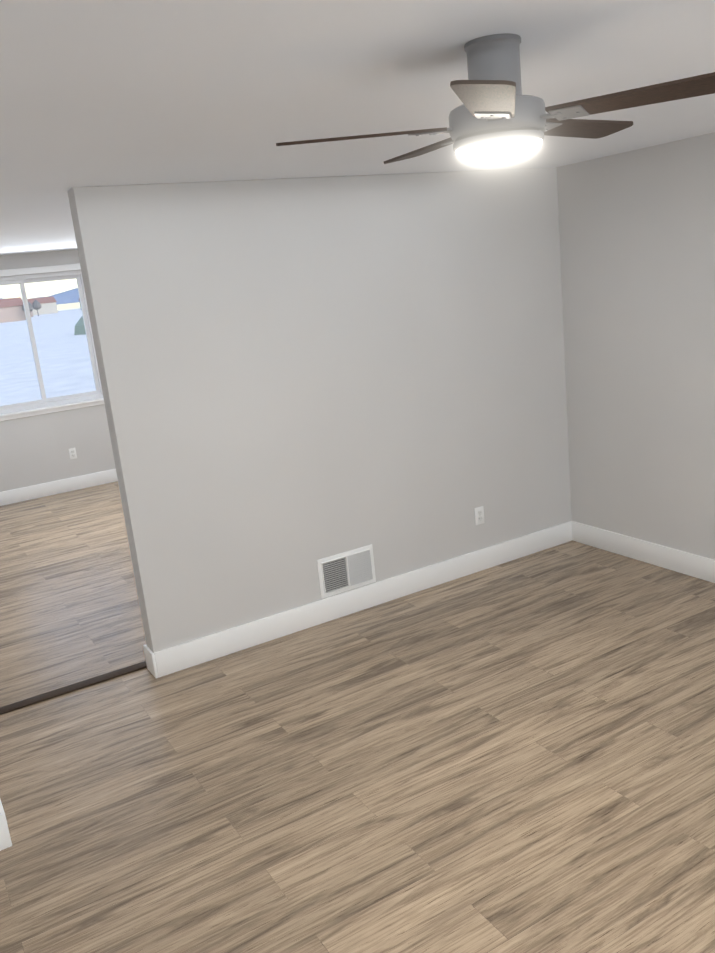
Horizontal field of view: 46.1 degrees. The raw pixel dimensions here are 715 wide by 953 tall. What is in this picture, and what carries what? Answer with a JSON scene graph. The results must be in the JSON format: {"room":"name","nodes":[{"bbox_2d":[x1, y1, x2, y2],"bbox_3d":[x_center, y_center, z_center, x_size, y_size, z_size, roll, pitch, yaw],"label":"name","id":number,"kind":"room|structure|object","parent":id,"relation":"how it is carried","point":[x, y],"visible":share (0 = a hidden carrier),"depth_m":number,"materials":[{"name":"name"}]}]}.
{"room":"empty living room","nodes":[
{"label":"empty living room","id":0,"kind":"room"},
{"bbox_2d":[0,249,115,491],"bbox_3d":[-3.271,-1.019,8.610,5.133,2.440,0.150,-14,16,-29],"label":"wall","id":1,"kind":"structure","parent":0,"point":[34,450],"depth_m":8.68,"materials":[{"name":"grey paint"}]},
{"bbox_2d":[0,263,103,420],"bbox_3d":[-3.279,-1.359,8.502,1.404,1.454,0.160,-14,16,-29],"label":"sliding window","id":2,"kind":"structure","parent":1,"relation":"in","point":[44,404],"depth_m":8.58,"materials":[{"name":"white plastic"}]},
{"bbox_2d":[0,469,117,505],"bbox_3d":[-2.667,-0.002,9.060,3.725,0.140,0.019,-14,16,-29],"label":"baseboard","id":3,"kind":"structure","parent":1,"relation":"attached to","point":[108,476],"depth_m":8.79,"materials":[{"name":"white paint"}]},
{"bbox_2d":[69,448,76,458],"bbox_3d":[-2.991,-0.241,8.825,0.070,0.115,0.010,-14,16,-29],"label":"outlet","id":4,"kind":"object","parent":1,"relation":"attached to","point":[72,453],"visible":1,"depth_m":8.82,"materials":[{"name":"white plastic"}]},
{"bbox_2d":[67,167,571,652],"bbox_3d":[0.071,-0.448,4.854,2.969,2.440,0.120,-14,16,-29],"label":"wall","id":5,"kind":"structure","parent":0,"point":[299,377],"depth_m":4.60,"materials":[{"name":"grey paint"}]},
{"bbox_2d":[143,644,148,668],"bbox_3d":[0.127,0.659,5.170,2.941,0.140,0.015,-14,16,-29],"label":"baseboard","id":6,"kind":"structure","parent":5,"relation":"attached to","point":[145,646],"depth_m":4.45,"materials":[{"name":"white paint"}]},
{"bbox_2d":[317,544,375,598],"bbox_3d":[-0.058,0.551,4.877,0.370,0.235,0.017,-14,16,-29],"label":"air vent","id":7,"kind":"object","parent":5,"relation":"in","point":[346,571],"visible":1,"depth_m":4.87,"materials":[{"name":"white metal"}]},
{"bbox_2d":[144,521,571,677],"bbox_3d":[0.197,0.680,5.055,2.941,0.140,0.015,-14,16,-29],"label":"baseboard","id":8,"kind":"structure","parent":5,"relation":"attached to","point":[208,647],"depth_m":4.90,"materials":[{"name":"white paint"}]},
{"bbox_2d":[474,506,484,524],"bbox_3d":[0.776,0.249,5.330,0.070,0.115,0.010,-14,16,-29],"label":"outlet","id":9,"kind":"object","parent":5,"relation":"attached to","point":[479,515],"visible":1,"depth_m":5.33,"materials":[{"name":"white plastic"}]},
{"bbox_2d":[0,481,714,952],"bbox_3d":[-0.093,1.163,3.714,5.283,0.100,12.350,-14,16,-29],"label":"floor","id":10,"kind":"structure","parent":0,"point":[516,755],"depth_m":3.40,"materials":[{"name":"brown wood"}]},
{"bbox_2d":[0,829,7,850],"bbox_3d":[-1.729,1.415,2.879,0.930,0.140,0.023,-14,16,-29],"label":"baseboard","id":11,"kind":"structure","parent":10,"relation":"on","point":[2,846],"depth_m":3.11,"materials":[{"name":"white paint"}]},
{"bbox_2d":[0,799,11,847],"bbox_3d":[-1.850,1.142,4.042,0.035,0.140,2.193,-14,16,-29],"label":"baseboard","id":12,"kind":"structure","parent":10,"relation":"on","point":[3,822],"depth_m":3.11,"materials":[{"name":"white paint"}]},
{"bbox_2d":[0,661,146,714],"bbox_3d":[-1.362,1.067,4.414,1.224,0.011,0.070,-14,16,-29],"label":"threshold strip","id":13,"kind":"object","parent":10,"relation":"on","point":[68,689],"visible":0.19,"depth_m":4.34,"materials":[{"name":"brown wood"}]},
{"bbox_2d":[0,0,714,254],"bbox_3d":[-0.350,-1.291,3.112,5.283,0.100,12.350,-14,16,-29],"label":"ceiling","id":14,"kind":"structure","parent":0,"point":[111,92],"depth_m":2.28,"materials":[{"name":"white paint"}]},
{"bbox_2d":[276,33,714,163],"bbox_3d":[0.337,-0.913,2.065,1.043,0.274,1.032,-14,16,-29],"label":"ceiling fan","id":15,"kind":"object","parent":14,"relation":"hanging from","point":[497,117],"visible":1,"depth_m":1.96,"materials":[{"name":"silver metal"}]},
{"bbox_2d":[556,132,714,559],"bbox_3d":[1.970,-0.594,4.639,0.150,2.440,12.350,-14,16,-29],"label":"wall","id":16,"kind":"structure","parent":0,"point":[637,240],"depth_m":4.94,"materials":[{"name":"grey paint"}]},
{"bbox_2d":[572,521,714,582],"bbox_3d":[3.279,0.917,2.775,0.019,0.140,7.094,-14,16,-29],"label":"baseboard","id":17,"kind":"structure","parent":16,"relation":"attached to","point":[683,562],"depth_m":5.22,"materials":[{"name":"white paint"}]},
{"label":"outside","id":18,"kind":"structure","parent":0,"visible":0},
{"bbox_2d":[0,308,95,405],"bbox_3d":[-82.559,-32.982,185.801,350.000,0.100,389.750,-14,16,-29],"label":"ground","id":19,"kind":"structure","parent":18,"point":[68,314],"depth_m":58.48,"materials":[{"name":"white snow"}]},
{"bbox_2d":[0,288,85,334],"bbox_3d":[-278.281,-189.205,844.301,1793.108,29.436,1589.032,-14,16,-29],"label":"houses","id":20,"kind":"structure","parent":19,"relation":"on","point":[48,304],"depth_m":264.08,"materials":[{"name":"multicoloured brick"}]}
]}

